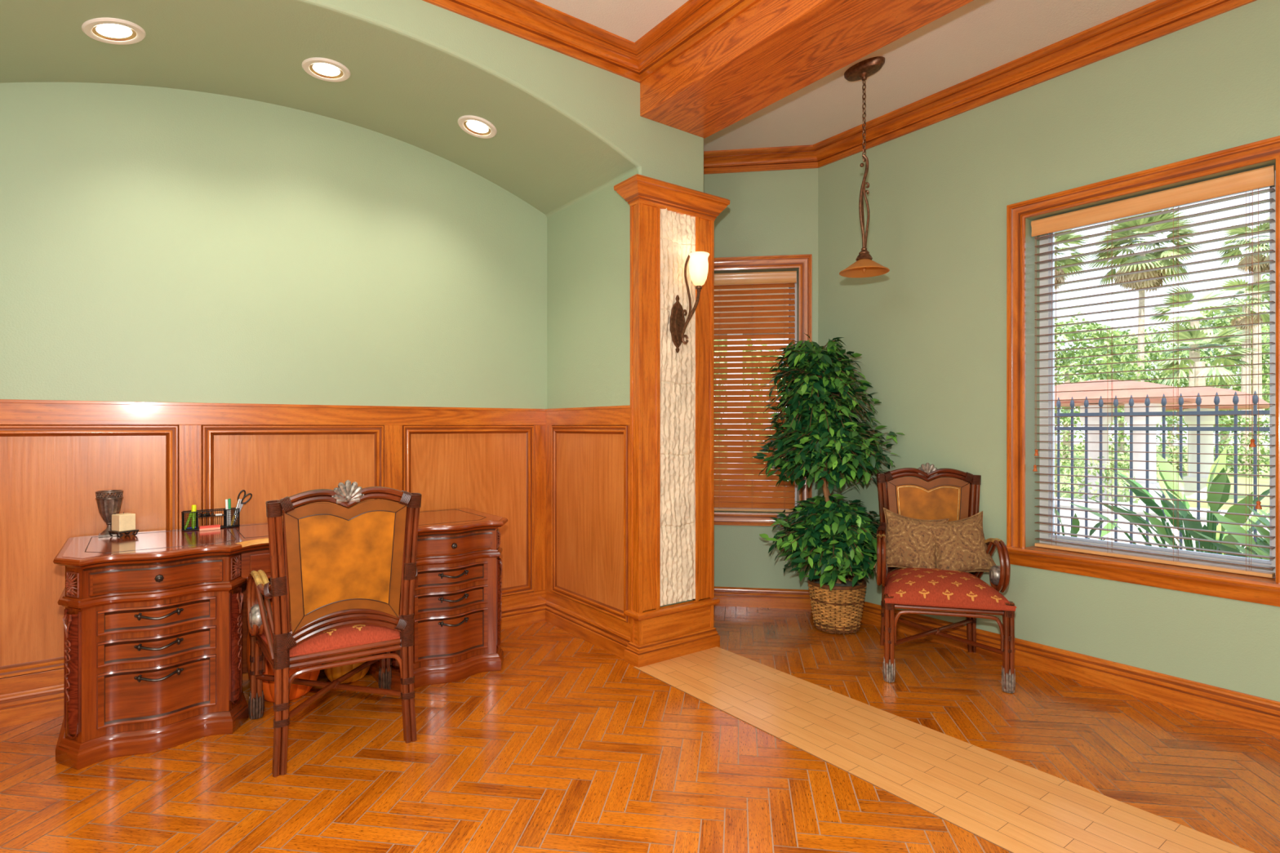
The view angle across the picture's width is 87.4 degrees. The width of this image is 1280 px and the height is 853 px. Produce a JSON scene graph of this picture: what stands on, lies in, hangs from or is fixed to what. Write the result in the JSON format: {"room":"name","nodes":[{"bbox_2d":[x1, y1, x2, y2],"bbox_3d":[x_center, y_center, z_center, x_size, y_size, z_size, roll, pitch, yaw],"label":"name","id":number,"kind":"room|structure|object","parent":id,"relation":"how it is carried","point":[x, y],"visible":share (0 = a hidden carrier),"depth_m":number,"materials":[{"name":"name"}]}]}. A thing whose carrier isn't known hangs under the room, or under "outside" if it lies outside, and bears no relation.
{"room":"home office","nodes":[
{"label":"home office","id":0,"kind":"room"},
{"bbox_2d":[0,81,546,408],"bbox_3d":[-1.819,-0.350,3.707,3.080,3.300,0.120,0,0,-37],"label":"wall","id":1,"kind":"structure","parent":0,"point":[157,244],"depth_m":3.47,"materials":[{"name":"green paint"}]},
{"bbox_2d":[0,399,546,695],"bbox_3d":[-1.780,0.541,3.644,2.868,1.318,0.026,0,0,-37],"label":"wainscoting","id":2,"kind":"structure","parent":1,"relation":"attached to","point":[166,459],"depth_m":3.36,"materials":[{"name":"brown wood"}]},
{"bbox_2d":[0,0,703,606],"bbox_3d":[-2.074,-0.350,2.851,5.270,3.300,1.150,0,0,-37],"label":"wall","id":3,"kind":"structure","parent":0,"point":[571,130],"depth_m":3.39,"materials":[{"name":"green paint"}]},
{"bbox_2d":[81,17,146,44],"bbox_3d":[-2.144,-1.611,2.730,0.212,0.058,0.208,0,0,36],"label":"recessed light","id":4,"kind":"object","parent":3,"relation":"in","point":[104,29],"visible":1,"depth_m":2.72,"materials":[{"name":"white metal"}]},
{"bbox_2d":[0,600,631,728],"bbox_3d":[-1.472,1.232,3.238,2.858,0.135,1.015,0,0,-37],"label":"baseboard","id":5,"kind":"structure","parent":3,"relation":"attached to","point":[41,704],"depth_m":3.84,"materials":[{"name":"brown wood"}]},
{"bbox_2d":[302,57,350,81],"bbox_3d":[-1.502,-1.707,3.207,0.212,0.012,0.212,-1,0,-37],"label":"recessed light","id":6,"kind":"object","parent":3,"relation":"in","point":[322,68],"visible":1,"depth_m":3.20,"materials":[{"name":"white metal"}]},
{"bbox_2d":[457,115,497,138],"bbox_3d":[-0.889,-1.638,3.662,0.209,0.051,0.212,0,0,-29],"label":"recessed light","id":7,"kind":"object","parent":3,"relation":"in","point":[475,126],"visible":1,"depth_m":3.66,"materials":[{"name":"white metal"}]},
{"bbox_2d":[546,404,630,635],"bbox_3d":[-0.333,0.541,4.099,0.026,1.318,0.985,0,0,-37],"label":"wainscoting panel","id":8,"kind":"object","parent":3,"relation":"attached to","point":[588,449],"depth_m":4.06,"materials":[{"name":"brown wood"}]},
{"bbox_2d":[422,0,759,83],"bbox_3d":[0.134,-1.943,-0.524,4.790,0.116,6.900,0,0,-37],"label":"trim","id":9,"kind":"structure","parent":3,"relation":"attached to","point":[534,21],"depth_m":3.30,"materials":[{"name":"brown wood"}]},
{"bbox_2d":[0,605,1279,852],"bbox_3d":[0.446,1.359,0.480,6.921,0.123,8.361,0,0,-37],"label":"floor","id":10,"kind":"structure","parent":0,"point":[788,735],"depth_m":2.54,"materials":[{"name":"brown wood"}]},
{"bbox_2d":[53,507,507,770],"bbox_3d":[-1.613,0.899,3.288,1.878,0.801,0.703,0,0,-37],"label":"writing desk","id":11,"kind":"object","parent":10,"relation":"on","point":[156,624],"visible":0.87,"depth_m":2.79,"materials":[{"name":"brown wood"}]},
{"bbox_2d":[95,489,123,537],"bbox_3d":[-2.420,0.396,3.054,0.101,0.205,0.101,0,0,-37],"label":"vase","id":12,"kind":"object","parent":11,"relation":"on","point":[108,505],"visible":0.94,"depth_m":3.03,"materials":[{"name":"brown metal"}]},
{"bbox_2d":[96,497,122,523],"bbox_3d":[-2.420,0.383,3.054,0.095,0.112,0.095,0,0,-37],"label":"bowl","id":13,"kind":"object","parent":12,"relation":"on","point":[107,506],"depth_m":3.03,"materials":[{"name":"metal"}]},
{"bbox_2d":[107,529,138,537],"bbox_3d":[-2.349,0.485,3.045,0.084,0.026,0.086,0,0,26],"label":"candle stand","id":14,"kind":"object","parent":11,"relation":"on","point":[132,531],"visible":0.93,"depth_m":3.03,"materials":[{"name":"brown metal"}]},
{"bbox_2d":[107,529,138,533],"bbox_3d":[-2.349,0.475,3.045,0.084,0.006,0.084,0,0,26],"label":"tray","id":15,"kind":"object","parent":14,"relation":"on","point":[110,531],"depth_m":3.03,"materials":[{"name":"brown metal"}]},
{"bbox_2d":[111,511,135,531],"bbox_3d":[-2.349,0.430,3.045,0.066,0.084,0.066,0,0,26],"label":"candle","id":16,"kind":"object","parent":14,"relation":"on","point":[123,522],"visible":1,"depth_m":3.02,"materials":[{"name":"beige wax"}]},
{"bbox_2d":[199,524,220,530],"bbox_3d":[-2.077,0.488,3.231,0.084,0.020,0.028,0,0,-41],"label":"sticky note pad","id":17,"kind":"object","parent":11,"relation":"on","point":[211,526],"visible":1,"depth_m":3.22,"materials":[{"name":"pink paper"}]},
{"bbox_2d":[181,507,239,531],"bbox_3d":[-2.101,0.453,3.279,0.240,0.090,0.071,0,0,-40],"label":"desk organizer","id":18,"kind":"object","parent":11,"relation":"on","point":[224,510],"visible":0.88,"depth_m":3.28,"materials":[{"name":"black metal"}]},
{"bbox_2d":[184,512,191,529],"bbox_3d":[-2.168,0.452,3.215,0.013,0.084,0.044,0,0,13],"label":"highlighter","id":19,"kind":"object","parent":18,"relation":"in","point":[190,517],"visible":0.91,"depth_m":3.21,"materials":[{"name":"green plastic"}]},
{"bbox_2d":[181,510,198,531],"bbox_3d":[-2.169,0.453,3.223,0.064,0.090,0.071,0,0,-40],"label":"pen cup","id":20,"kind":"object","parent":18,"relation":"on","point":[189,511],"depth_m":3.20,"materials":[{"name":"black metal"}]},
{"bbox_2d":[191,505,196,528],"bbox_3d":[-2.153,0.436,3.229,0.020,0.115,0.041,0,0,-27],"label":"highlighter","id":21,"kind":"object","parent":18,"relation":"in","point":[193,507],"visible":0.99,"depth_m":3.22,"materials":[{"name":"green plastic"}]},
{"bbox_2d":[198,511,213,515],"bbox_3d":[-2.115,0.424,3.261,0.063,0.024,0.056,0,0,-18],"label":"binder clip","id":22,"kind":"object","parent":18,"relation":"on","point":[207,513],"visible":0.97,"depth_m":3.25,"materials":[{"name":"black metal"}]},
{"bbox_2d":[225,499,228,526],"bbox_3d":[-2.043,0.427,3.311,0.021,0.134,0.012,0,0,30],"label":"marker","id":23,"kind":"object","parent":18,"relation":"in","point":[226,500],"visible":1,"depth_m":3.31,"materials":[{"name":"white plastic"}]},
{"bbox_2d":[227,498,231,525],"bbox_3d":[-2.037,0.426,3.322,0.013,0.136,0.022,0,0,-37],"label":"marker","id":24,"kind":"object","parent":18,"relation":"in","point":[228,500],"visible":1,"depth_m":3.32,"materials":[{"name":"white plastic"}]},
{"bbox_2d":[223,507,239,528],"bbox_3d":[-2.033,0.453,3.335,0.062,0.090,0.070,0,0,-40],"label":"pen cup","id":25,"kind":"object","parent":18,"relation":"on","point":[225,511],"depth_m":3.31,"materials":[{"name":"black metal"}]},
{"bbox_2d":[231,498,240,526],"bbox_3d":[-2.016,0.428,3.338,0.011,0.132,0.052,0,0,21],"label":"pen","id":26,"kind":"object","parent":18,"relation":"in","point":[239,500],"visible":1,"depth_m":3.34,"materials":[{"name":"silver"}]},
{"bbox_2d":[232,499,241,524],"bbox_3d":[-2.018,0.429,3.352,0.010,0.128,0.046,0,0,24],"label":"pen","id":27,"kind":"object","parent":18,"relation":"in","point":[241,500],"visible":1,"depth_m":3.35,"materials":[{"name":"silver metal"}]},
{"bbox_2d":[235,489,252,521],"bbox_3d":[-2.004,0.406,3.373,0.089,0.173,0.007,0,0,-37],"label":"scissors","id":28,"kind":"object","parent":18,"relation":"in","point":[244,491],"visible":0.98,"depth_m":3.37,"materials":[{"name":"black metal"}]},
{"bbox_2d":[246,598,322,702],"bbox_3d":[-1.713,1.047,3.237,0.324,0.505,0.330,0,0,-37],"label":"pumpkin","id":29,"kind":"object","parent":10,"relation":"on","point":[296,691],"visible":0.22,"depth_m":3.13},
{"bbox_2d":[246,480,422,777],"bbox_3d":[-1.320,0.756,2.894,0.644,1.089,0.658,0,0,-34],"label":"rattan armchair","id":30,"kind":"object","parent":10,"relation":"on","point":[342,579],"visible":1,"depth_m":2.65,"materials":[{"name":"wood"}]},
{"bbox_2d":[262,612,399,654],"bbox_3d":[-1.334,0.837,2.917,0.596,0.122,0.604,0,0,-34],"label":"seat cushion","id":31,"kind":"object","parent":30,"relation":"on","point":[343,636],"depth_m":2.67,"materials":[{"name":"fabric"}]},
{"bbox_2d":[323,648,371,684],"bbox_3d":[-1.504,1.186,3.442,0.225,0.229,0.225,0,0,-37],"label":"pumpkin","id":32,"kind":"object","parent":10,"relation":"on","point":[332,673],"visible":0.27,"depth_m":3.35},
{"bbox_2d":[752,333,904,634],"bbox_3d":[1.141,0.353,4.248,0.808,1.884,0.942,0,0,-37],"label":"potted ficus","id":33,"kind":"object","parent":10,"relation":"on","point":[826,535],"visible":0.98,"depth_m":4.14,"materials":[{"name":"plant"}]},
{"bbox_2d":[875,462,1016,693],"bbox_3d":[1.611,0.756,3.631,0.644,1.089,0.658,0,0,14],"label":"armchair","id":34,"kind":"object","parent":10,"relation":"on","point":[936,590],"visible":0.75,"depth_m":3.53,"materials":[{"name":"wood"}]},
{"bbox_2d":[873,507,949,568],"bbox_3d":[1.528,0.660,3.776,0.391,0.379,0.154,0,0,28],"label":"throw pillow","id":35,"kind":"object","parent":34,"relation":"on","point":[910,543],"visible":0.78,"depth_m":3.73,"materials":[{"name":"brown fabric"}]},
{"bbox_2d":[884,568,1015,611],"bbox_3d":[1.604,0.837,3.605,0.596,0.122,0.604,0,0,14],"label":"seat cushion","id":36,"kind":"object","parent":34,"relation":"on","point":[926,588],"depth_m":3.38,"materials":[{"name":"fabric"}]},
{"bbox_2d":[919,511,996,572],"bbox_3d":[1.766,0.662,3.696,0.387,0.380,0.174,0,0,-2],"label":"throw pillow","id":37,"kind":"object","parent":34,"relation":"on","point":[960,544],"visible":0.87,"depth_m":3.64,"materials":[{"name":"beige fabric"}]},
{"bbox_2d":[613,173,729,667],"bbox_3d":[0.193,-0.021,3.830,0.683,2.641,0.216,0,0,-37],"label":"pillar","id":38,"kind":"structure","parent":0,"point":[672,393],"depth_m":3.76,"materials":[{"name":"brown wood"}]},
{"bbox_2d":[669,251,709,352],"bbox_3d":[0.286,-0.695,3.758,0.213,0.558,0.120,0,0,26],"label":"wall sconce","id":39,"kind":"object","parent":38,"relation":"attached to","point":[699,264],"visible":1,"depth_m":3.75,"materials":[{"name":"brown metal"}]},
{"bbox_2d":[703,168,817,590],"bbox_3d":[0.644,-0.450,4.990,1.300,3.500,0.260,0,0,8],"label":"wall","id":40,"kind":"structure","parent":0,"point":[768,212],"depth_m":4.83,"materials":[{"name":"green paint"}]},
{"bbox_2d":[714,253,812,526],"bbox_3d":[0.707,-0.255,4.948,1.072,1.936,0.244,0,0,8],"label":"window","id":41,"kind":"structure","parent":40,"relation":"in","point":[804,262],"depth_m":4.80,"materials":[{"name":"brown wood"}]},
{"bbox_2d":[714,271,796,511],"bbox_3d":[0.703,-0.251,4.921,0.868,1.744,0.078,0,0,8],"label":"window blind","id":42,"kind":"object","parent":41,"relation":"attached to","point":[752,495],"visible":0.48,"depth_m":4.92,"materials":[{"name":"brown wood"}]},
{"bbox_2d":[807,573,866,634],"bbox_3d":[1.264,1.141,4.302,0.364,0.309,0.364,0,0,-37],"label":"wicker basket","id":43,"kind":"object","parent":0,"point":[839,610],"depth_m":4.17,"materials":[{"name":"brown wicker"}]},
{"bbox_2d":[535,0,1155,151],"bbox_3d":[0.502,-2.080,0.498,6.800,0.240,8.400,0,0,-37],"label":"ceiling","id":44,"kind":"structure","parent":0,"point":[976,37],"depth_m":3.51,"materials":[{"name":"paint"}]},
{"bbox_2d":[640,0,973,137],"bbox_3d":[2.257,-1.850,1.036,0.480,0.294,6.932,0,0,-37],"label":"ceiling beam","id":45,"kind":"structure","parent":44,"relation":"attached to","point":[772,50],"depth_m":3.10,"materials":[{"name":"brown wood"}]},
{"bbox_2d":[839,56,889,277],"bbox_3d":[1.221,-1.399,3.647,0.262,1.120,0.262,0,0,-37],"label":"pendant lamp","id":46,"kind":"object","parent":44,"relation":"hanging from","point":[864,266],"visible":1,"depth_m":3.64,"materials":[{"name":"brown metal"}]},
{"bbox_2d":[817,0,1279,702],"bbox_3d":[3.489,-0.450,1.994,0.260,3.500,7.100,0,0,-37],"label":"wall","id":47,"kind":"structure","parent":0,"point":[929,331],"depth_m":3.72,"materials":[{"name":"green paint"}]},
{"bbox_2d":[703,0,1256,174],"bbox_3d":[2.967,-1.901,2.265,1.079,0.121,7.957,0,0,-44],"label":"trim","id":48,"kind":"structure","parent":47,"relation":"attached to","point":[1157,19],"depth_m":3.73,"materials":[{"name":"brown wood"}]},
{"bbox_2d":[713,586,1279,735],"bbox_3d":[2.994,1.232,2.299,7.958,0.135,1.055,0,0,45],"label":"baseboard","id":49,"kind":"structure","parent":47,"relation":"attached to","point":[1247,710],"depth_m":3.38,"materials":[{"name":"brown wood"}]},
{"bbox_2d":[1005,135,1279,606],"bbox_3d":[2.466,-0.232,3.292,0.276,1.983,1.241,0,0,-37],"label":"window","id":50,"kind":"structure","parent":47,"relation":"in","point":[1251,588],"depth_m":3.33,"materials":[{"name":"brown wood"}]},
{"bbox_2d":[1031,164,1275,577],"bbox_3d":[2.457,-0.234,3.285,0.078,1.779,0.977,0,0,-37],"label":"window blind","id":51,"kind":"object","parent":50,"relation":"attached to","point":[1262,177],"visible":1,"depth_m":3.20,"materials":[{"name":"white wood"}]},
{"label":"outside","id":52,"kind":"structure","parent":0,"visible":0},
{"bbox_2d":[720,435,1269,497],"bbox_3d":[18.122,1.560,25.915,120.000,0.280,140.000,0,0,-37],"label":"ground","id":53,"kind":"structure","parent":52,"point":[1075,439],"depth_m":61.28,"materials":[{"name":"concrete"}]},
{"bbox_2d":[714,338,787,497],"bbox_3d":[2.024,-0.153,13.816,5.330,3.675,6.432,0,0,-37],"label":"tree","id":54,"kind":"object","parent":53,"relation":"on","point":[747,339],"visible":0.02,"depth_m":12.39,"materials":[{"name":"green plant"}]},
{"bbox_2d":[714,283,788,497],"bbox_3d":[1.018,-0.280,7.178,3.800,3.400,0.300,0,0,8],"label":"porch","id":55,"kind":"object","parent":53,"relation":"on","point":[763,283],"visible":0.02,"depth_m":7.03,"materials":[{"name":"paint"}]},
{"bbox_2d":[714,443,1269,513],"bbox_3d":[23.742,1.405,30.088,46.000,0.050,60.000,0,0,-37],"label":"lawn","id":56,"kind":"structure","parent":53,"relation":"on","point":[1241,478],"depth_m":17.41,"materials":[{"name":"green plant"}]},
{"bbox_2d":[1054,228,1095,470],"bbox_3d":[12.031,-2.304,19.740,2.508,7.455,2.286,0,0,-37],"label":"palm tree","id":57,"kind":"object","parent":56,"relation":"on","point":[1068,261],"visible":0.15,"depth_m":19.63,"materials":[{"name":"green plant"}]},
{"bbox_2d":[1054,311,1151,461],"bbox_3d":[17.272,-1.547,27.004,5.319,5.939,5.408,0,0,42],"label":"tree","id":58,"kind":"object","parent":56,"relation":"on","point":[1108,359],"visible":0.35,"depth_m":25.64,"materials":[{"name":"green plant"}]},
{"bbox_2d":[1062,327,1184,453],"bbox_3d":[25.305,-1.889,35.203,5.521,6.623,5.726,0,0,-20],"label":"tree","id":59,"kind":"object","parent":56,"relation":"on","point":[1153,347],"visible":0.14,"depth_m":34.14,"materials":[{"name":"green plant"}]},
{"bbox_2d":[1084,206,1205,382],"bbox_3d":[21.193,-3.914,28.183,4.344,10.674,4.150,0,0,-37],"label":"palm tree","id":60,"kind":"object","parent":56,"relation":"on","point":[1168,262],"visible":0.65,"depth_m":27.83,"materials":[{"name":"green plant"}]},
{"bbox_2d":[1054,379,1269,505],"bbox_3d":[9.043,0.305,12.152,4.985,2.230,2.619,0,0,-27],"label":"pergola","id":61,"kind":"object","parent":56,"relation":"on","point":[1203,391],"visible":0.64,"depth_m":11.62,"materials":[{"name":"concrete"}]},
{"bbox_2d":[1054,408,1269,478],"bbox_3d":[14.145,0.472,21.559,1.478,2.190,14.999,0,0,-37],"label":"hedge","id":62,"kind":"object","parent":56,"relation":"on","point":[1063,420],"visible":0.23,"depth_m":19.23,"materials":[{"name":"green plant"}]},
{"bbox_2d":[1118,324,1228,446],"bbox_3d":[36.375,-2.804,45.950,7.191,8.450,6.763,0,0,-37],"label":"tree","id":63,"kind":"object","parent":56,"relation":"on","point":[1148,327],"visible":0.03,"depth_m":45.77,"materials":[{"name":"green plant"}]},
{"bbox_2d":[1145,284,1252,475],"bbox_3d":[14.118,-1.094,16.988,2.068,5.028,2.222,0,0,11],"label":"palm tree","id":64,"kind":"object","parent":56,"relation":"on","point":[1184,297],"visible":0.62,"depth_m":16.93,"materials":[{"name":"green plant"}]},
{"bbox_2d":[1149,323,1262,389],"bbox_3d":[12.623,-0.495,15.032,1.867,3.829,2.025,0,0,-37],"label":"palm tree","id":65,"kind":"object","parent":56,"relation":"on","point":[1211,371],"visible":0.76,"depth_m":14.97,"materials":[{"name":"green plant"}]},
{"bbox_2d":[1160,308,1269,453],"bbox_3d":[24.530,-1.794,27.943,4.697,6.431,4.642,0,0,-37],"label":"tree","id":66,"kind":"object","parent":56,"relation":"on","point":[1223,322],"visible":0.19,"depth_m":27.57,"materials":[{"name":"green plant"}]},
{"bbox_2d":[1211,216,1269,466],"bbox_3d":[21.150,-3.001,23.012,2.556,8.843,2.424,0,0,-37],"label":"palm tree","id":67,"kind":"object","parent":56,"relation":"on","point":[1264,267],"visible":0.54,"depth_m":22.92,"materials":[{"name":"green plant"}]},
{"bbox_2d":[1213,276,1269,471],"bbox_3d":[18.597,-1.624,20.425,2.114,6.088,1.956,0,0,-37],"label":"palm tree","id":68,"kind":"object","parent":56,"relation":"on","point":[1262,317],"visible":0.59,"depth_m":20.41,"materials":[{"name":"green plant"}]},
{"bbox_2d":[1217,273,1269,419],"bbox_3d":[32.362,-3.518,32.949,6.051,9.880,5.740,0,0,-31],"label":"tree","id":69,"kind":"object","parent":56,"relation":"on","point":[1267,274],"visible":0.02,"depth_m":33.84,"materials":[{"name":"green plant"}]},
{"bbox_2d":[1054,508,1118,540],"bbox_3d":[3.639,0.999,5.703,0.899,0.850,0.861,0,0,31],"label":"leaf plant","id":70,"kind":"object","parent":53,"relation":"on","point":[1075,522],"visible":0.1,"depth_m":5.56,"materials":[{"name":"green plant"}]},
{"bbox_2d":[1054,453,1142,503],"bbox_3d":[6.314,0.900,9.602,1.003,1.013,1.548,0,0,-37],"label":"shrub","id":71,"kind":"object","parent":53,"relation":"on","point":[1106,473],"visible":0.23,"depth_m":9.38,"materials":[{"name":"green plant"}]},
{"bbox_2d":[1054,391,1269,554],"bbox_3d":[4.576,0.562,5.579,0.090,1.715,8.500,0,0,-37],"label":"iron fence","id":72,"kind":"object","parent":53,"relation":"on","point":[1216,428],"visible":0.38,"depth_m":5.78,"materials":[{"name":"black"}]},
{"bbox_2d":[1054,497,1269,553],"bbox_3d":[5.117,1.140,7.786,0.380,0.560,5.680,0,0,-37],"label":"wall","id":73,"kind":"structure","parent":53,"relation":"on","point":[1139,510],"depth_m":7.40,"materials":[{"name":"white paint"}]},
{"bbox_2d":[1066,445,1269,559],"bbox_3d":[3.994,0.781,4.713,1.478,1.286,1.469,0,0,-37],"label":"leaf plant","id":74,"kind":"object","parent":53,"relation":"on","point":[1224,478],"visible":0.36,"depth_m":4.84,"materials":[{"name":"green plant"}]},
{"bbox_2d":[1186,502,1269,559],"bbox_3d":[3.833,0.929,3.752,1.246,0.989,1.056,0,0,19],"label":"leaf plant","id":75,"kind":"object","parent":53,"relation":"on","point":[1228,527],"visible":0.31,"depth_m":4.13,"materials":[{"name":"green plant"}]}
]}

